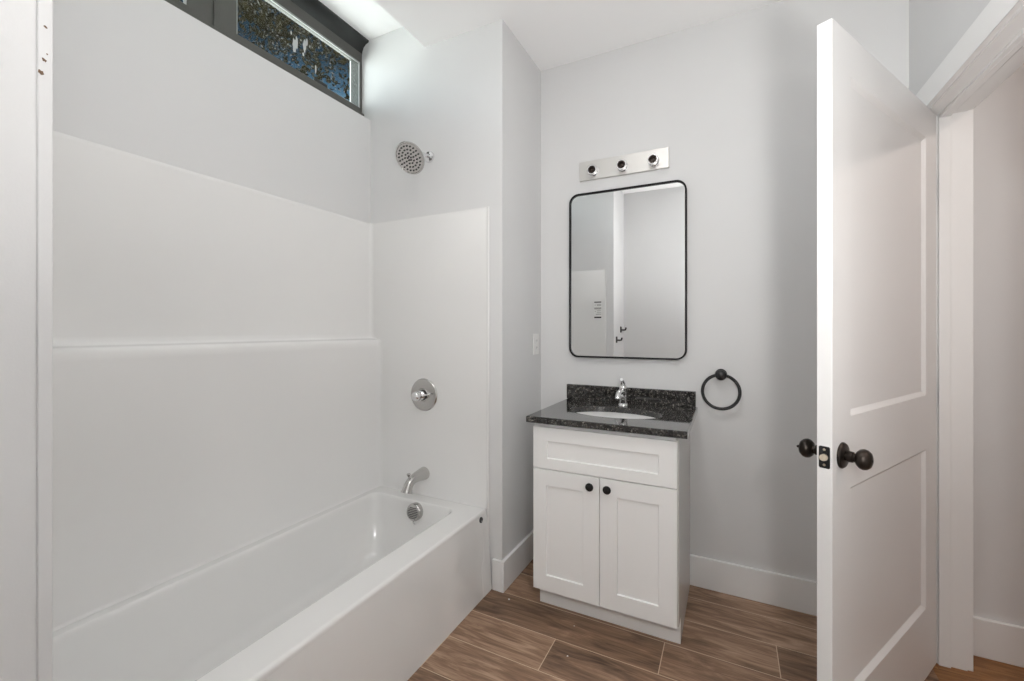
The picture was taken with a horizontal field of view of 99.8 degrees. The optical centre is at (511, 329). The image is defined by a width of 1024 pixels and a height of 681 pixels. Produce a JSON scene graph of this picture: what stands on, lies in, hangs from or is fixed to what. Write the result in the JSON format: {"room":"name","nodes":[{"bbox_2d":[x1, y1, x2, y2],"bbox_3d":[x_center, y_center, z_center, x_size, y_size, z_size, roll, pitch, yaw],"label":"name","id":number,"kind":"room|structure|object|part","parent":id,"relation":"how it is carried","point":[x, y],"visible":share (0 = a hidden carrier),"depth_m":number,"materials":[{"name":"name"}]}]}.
{"room":"bathroom","nodes":[
{"label":"bathroom","id":0,"kind":"room"},
{"bbox_2d":[0,0,35,680],"bbox_3d":[-1.350,-0.238,0.637,1.015,3.000,0.658,0,0,27],"label":"wall","id":1,"kind":"structure","parent":0,"point":[17,17],"depth_m":0.67,"materials":[{"name":"paint"}]},
{"bbox_2d":[36,0,52,680],"bbox_3d":[-0.754,-0.119,0.695,0.012,2.762,0.018,0,0,27],"label":"trim","id":2,"kind":"structure","parent":1,"relation":"attached to","point":[44,8],"depth_m":0.69,"materials":[{"name":"paint"}]},
{"bbox_2d":[53,0,370,223],"bbox_3d":[-1.231,-0.238,1.813,0.166,3.000,1.748,0,0,27],"label":"wall","id":3,"kind":"structure","parent":0,"point":[149,79],"depth_m":1.66,"materials":[{"name":"paint"}]},
{"bbox_2d":[165,0,368,115],"bbox_3d":[-1.216,-1.428,1.845,0.138,0.464,1.480,0,0,27],"label":"window","id":4,"kind":"structure","parent":3,"relation":"in","point":[314,16],"depth_m":2.17,"materials":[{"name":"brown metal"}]},
{"bbox_3d":[-1.389,-1.408,1.507,0.026,0.334,0.648,0,0,27],"label":"sash","id":5,"kind":"part","parent":4,"relation":"part of","materials":[{"name":"grey metal"}]},
{"bbox_3d":[-1.039,-1.408,2.177,0.004,0.262,0.693,0,0,27],"label":"glass pane","id":6,"kind":"part","parent":4,"relation":"part of","materials":[{"name":"clear glass"}]},
{"bbox_2d":[319,0,402,39],"bbox_3d":[-1.149,-1.708,1.495,0.600,0.100,2.370,0,0,27],"label":"ceiling","id":7,"kind":"structure","parent":0,"point":[367,17],"depth_m":2.28,"materials":[{"name":"white paint"}]},
{"bbox_2d":[350,19,540,580],"bbox_3d":[-0.367,-0.238,2.576,1.019,3.000,0.594,0,0,27],"label":"wall","id":8,"kind":"structure","parent":0,"point":[471,99],"depth_m":2.24,"materials":[{"name":"paint"}]},
{"bbox_2d":[396,141,433,173],"bbox_3d":[-0.479,-0.861,2.180,0.159,0.158,0.214,0,0,27],"label":"showerhead","id":9,"kind":"object","parent":8,"relation":"attached to","point":[409,156],"visible":1,"depth_m":2.13,"materials":[{"name":"silver metal"}]},
{"bbox_3d":[-0.506,-0.843,2.125,0.126,0.103,0.079,0,0,27],"label":"nozzle plate","id":10,"kind":"part","parent":9,"relation":"part of","materials":[{"name":"metal"}]},
{"bbox_2d":[492,530,532,592],"bbox_3d":[0.041,1.188,2.293,0.064,0.148,0.493,0,0,27],"label":"baseboard","id":11,"kind":"structure","parent":8,"relation":"attached to","point":[505,571],"depth_m":2.15,"materials":[{"name":"white paint"}]},
{"bbox_2d":[533,334,538,354],"bbox_3d":[0.136,0.082,2.434,0.008,0.116,0.072,0,0,27],"label":"wall outlet","id":12,"kind":"object","parent":8,"relation":"attached to","point":[535,336],"visible":1,"depth_m":2.42,"materials":[{"name":"white plastic"}]},
{"bbox_2d":[375,0,782,70],"bbox_3d":[0.811,-1.629,0.744,3.665,0.258,2.800,0,0,27],"label":"ceiling","id":13,"kind":"structure","parent":0,"point":[554,33],"depth_m":2.08,"materials":[{"name":"white paint"}]},
{"bbox_2d":[407,559,1023,680],"bbox_3d":[0.563,1.302,0.870,4.220,0.080,2.800,0,0,27],"label":"floor","id":14,"kind":"structure","parent":0,"point":[523,637],"depth_m":1.71,"materials":[{"name":"brown wood"}]},
{"bbox_2d":[53,486,491,680],"bbox_3d":[-0.766,1.070,1.577,0.724,0.384,1.534,0,0,27],"label":"bathtub","id":15,"kind":"object","parent":14,"relation":"on","point":[369,585],"visible":0.94,"depth_m":1.58,"materials":[{"name":"white ceramic"}]},
{"bbox_2d":[53,131,488,631],"bbox_3d":[-0.808,0.329,1.599,0.782,1.866,1.548,0,0,27],"label":"shower surround","id":16,"kind":"object","parent":15,"relation":"on","point":[235,366],"visible":0.7,"depth_m":1.72,"materials":[{"name":"white plastic"}]},
{"bbox_2d":[401,467,429,493],"bbox_3d":[-0.503,0.778,2.212,0.068,0.104,0.170,0,0,27],"label":"tub spout","id":17,"kind":"object","parent":16,"relation":"attached to","point":[422,473],"visible":1,"depth_m":2.19,"materials":[{"name":"silver metal"}]},
{"bbox_2d":[411,378,436,410],"bbox_3d":[-0.486,0.346,2.249,0.172,0.172,0.088,0,0,27],"label":"shower valve","id":18,"kind":"object","parent":16,"relation":"attached to","point":[423,391],"visible":1,"depth_m":2.26,"materials":[{"name":"silver metal"}]},
{"bbox_3d":[-0.489,0.346,2.243,0.053,0.053,0.074,0,0,27],"label":"handle","id":19,"kind":"part","parent":18,"relation":"part of","materials":[{"name":"silver metal"}]},
{"bbox_3d":[-0.457,0.137,2.282,0.747,1.481,0.012,0,0,27],"label":"panel","id":20,"kind":"part","parent":16,"relation":"part of","materials":[{"name":"white plastic"}]},
{"bbox_3d":[-0.133,1.089,2.071,0.041,0.345,0.080,0,0,27],"label":"apron plate","id":21,"kind":"part","parent":15,"relation":"part of","materials":[{"name":"white plastic"}]},
{"bbox_2d":[533,412,689,643],"bbox_3d":[0.483,0.837,2.024,0.612,0.850,0.574,0,0,27],"label":"vanity cabinet","id":22,"kind":"object","parent":14,"relation":"on","point":[611,509],"visible":0.98,"depth_m":1.79,"materials":[{"name":"white paint"}]},
{"bbox_3d":[0.234,0.886,1.871,0.300,0.534,0.019,0,0,27],"label":"cabinet door","id":23,"kind":"part","parent":22,"relation":"part of","materials":[{"name":"white paint"}]},
{"bbox_3d":[0.324,0.656,1.798,0.034,0.034,0.028,0,0,27],"label":"knob","id":24,"kind":"part","parent":22,"relation":"part of","materials":[{"name":"black metal"}]},
{"bbox_3d":[0.369,0.523,1.802,0.604,0.182,0.019,0,0,27],"label":"drawer","id":25,"kind":"part","parent":22,"relation":"part of","materials":[{"name":"white paint"}]},
{"bbox_3d":[0.390,0.656,1.765,0.034,0.034,0.028,0,0,27],"label":"knob","id":26,"kind":"part","parent":22,"relation":"part of","materials":[{"name":"black metal"}]},
{"bbox_2d":[526,384,697,438],"bbox_3d":[0.487,0.358,2.022,0.673,0.106,0.572,0,0,27],"label":"countertop","id":27,"kind":"structure","parent":22,"relation":"on","point":[673,412],"depth_m":2.07,"materials":[{"name":"stone"}]},
{"bbox_2d":[615,378,628,405],"bbox_3d":[0.536,0.312,2.123,0.052,0.142,0.159,0,0,27],"label":"faucet","id":28,"kind":"object","parent":27,"relation":"on","point":[621,394],"visible":1,"depth_m":2.15,"materials":[{"name":"silver metal"}]},
{"bbox_3d":[0.530,0.317,2.111,0.030,0.047,0.132,0,0,27],"label":"spout","id":29,"kind":"part","parent":28,"relation":"part of","materials":[{"name":"silver metal"}]},
{"bbox_3d":[0.504,0.886,1.734,0.302,0.534,0.019,0,0,27],"label":"cabinet door","id":30,"kind":"part","parent":22,"relation":"part of","materials":[{"name":"white paint"}]},
{"bbox_3d":[0.761,0.837,1.910,0.012,0.850,0.525,0,0,27],"label":"panel","id":31,"kind":"part","parent":22,"relation":"part of","materials":[{"name":"grey laminate"}]},
{"bbox_2d":[541,0,1023,626],"bbox_3d":[1.623,-0.238,1.836,3.201,3.000,0.119,0,0,27],"label":"wall","id":32,"kind":"structure","parent":0,"point":[732,99],"depth_m":2.01,"materials":[{"name":"paint"}]},
{"bbox_2d":[579,147,668,181],"bbox_3d":[0.576,-0.871,2.269,0.470,0.104,0.052,0,0,27],"label":"vanity light","id":33,"kind":"object","parent":32,"relation":"attached to","point":[655,159],"visible":1,"depth_m":2.26,"materials":[{"name":"silver metal"}]},
{"bbox_2d":[587,165,597,176],"bbox_3d":[0.437,-0.860,2.333,0.054,0.054,0.040,0,0,27],"label":"socket","id":34,"kind":"object","parent":33,"relation":"attached to","point":[592,170],"depth_m":2.33,"materials":[{"name":"silver metal"}]},
{"bbox_2d":[616,159,627,171],"bbox_3d":[0.577,-0.860,2.262,0.054,0.054,0.040,0,0,27],"label":"socket","id":35,"kind":"object","parent":33,"relation":"attached to","point":[621,164],"depth_m":2.26,"materials":[{"name":"silver metal"}]},
{"bbox_2d":[647,154,658,166],"bbox_3d":[0.717,-0.860,2.191,0.054,0.054,0.040,0,0,27],"label":"socket","id":36,"kind":"object","parent":33,"relation":"attached to","point":[652,159],"depth_m":2.19,"materials":[{"name":"silver metal"}]},
{"bbox_2d":[569,180,686,359],"bbox_3d":[0.595,-0.296,2.268,0.607,0.898,0.028,0,0,26],"label":"wall mirror","id":37,"kind":"object","parent":32,"relation":"attached to","point":[628,245],"visible":1,"depth_m":2.25,"materials":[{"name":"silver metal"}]},
{"bbox_2d":[567,384,695,407],"bbox_3d":[0.607,0.344,2.270,0.665,0.078,0.022,0,0,27],"label":"backsplash","id":38,"kind":"structure","parent":32,"relation":"attached to","point":[680,398],"depth_m":2.23,"materials":[{"name":"stone"}]},
{"bbox_2d":[701,369,741,409],"bbox_3d":[0.996,0.286,2.055,0.174,0.194,0.056,0,0,27],"label":"towel ring","id":39,"kind":"object","parent":32,"relation":"attached to","point":[720,374],"visible":1,"depth_m":2.03,"materials":[{"name":"black metal"}]},
{"bbox_2d":[690,554,816,615],"bbox_3d":[0.885,1.188,2.134,1.584,0.148,0.015,0,0,27],"label":"baseboard","id":40,"kind":"structure","parent":32,"relation":"attached to","point":[759,585],"depth_m":2.00,"materials":[{"name":"white paint"}]},
{"bbox_2d":[973,616,1023,667],"bbox_3d":[2.334,1.188,1.399,1.297,0.148,0.017,0,0,27],"label":"baseboard","id":41,"kind":"structure","parent":32,"relation":"attached to","point":[1003,642],"depth_m":1.64,"materials":[{"name":"white paint"}]},
{"bbox_2d":[909,0,1017,95],"bbox_3d":[1.089,-0.238,0.559,0.128,3.000,2.681,0,0,27],"label":"wall","id":42,"kind":"structure","parent":0,"point":[935,26],"depth_m":1.55,"materials":[{"name":"paint"}]},
{"bbox_2d":[796,18,935,680],"bbox_3d":[1.194,0.224,1.379,0.936,2.053,0.175,0,0,-33],"label":"door","id":43,"kind":"structure","parent":42,"relation":"in","point":[875,449],"depth_m":1.29,"materials":[{"name":"white paint"}]},
{"bbox_3d":[0.836,0.333,1.200,0.054,0.054,0.061,0,0,-33],"label":"knob","id":44,"kind":"part","parent":43,"relation":"part of","materials":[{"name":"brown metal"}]},
{"bbox_3d":[0.815,0.333,1.124,0.002,0.057,0.025,0,0,-33],"label":"latch plate","id":45,"kind":"part","parent":43,"relation":"part of","materials":[{"name":"black metal"}]},
{"bbox_3d":[0.893,0.333,1.114,0.054,0.054,0.061,0,0,-33],"label":"knob","id":46,"kind":"part","parent":43,"relation":"part of","materials":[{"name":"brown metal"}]},
{"bbox_2d":[916,0,1023,670],"bbox_3d":[1.416,0.180,1.207,0.164,2.163,1.116,0,0,27],"label":"door frame","id":47,"kind":"structure","parent":42,"relation":"attached to","point":[1004,52],"depth_m":1.60,"materials":[{"name":"white paint"}]},
{"label":"outside","id":48,"kind":"structure","parent":0,"visible":0},
{"bbox_2d":[179,0,349,100],"bbox_3d":[-3.483,-1.972,4.354,4.514,8.479,7.232,0,0,27],"label":"tree","id":49,"kind":"object","parent":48,"point":[265,19],"visible":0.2,"depth_m":4.85,"materials":[{"name":"green plant"}]}
]}

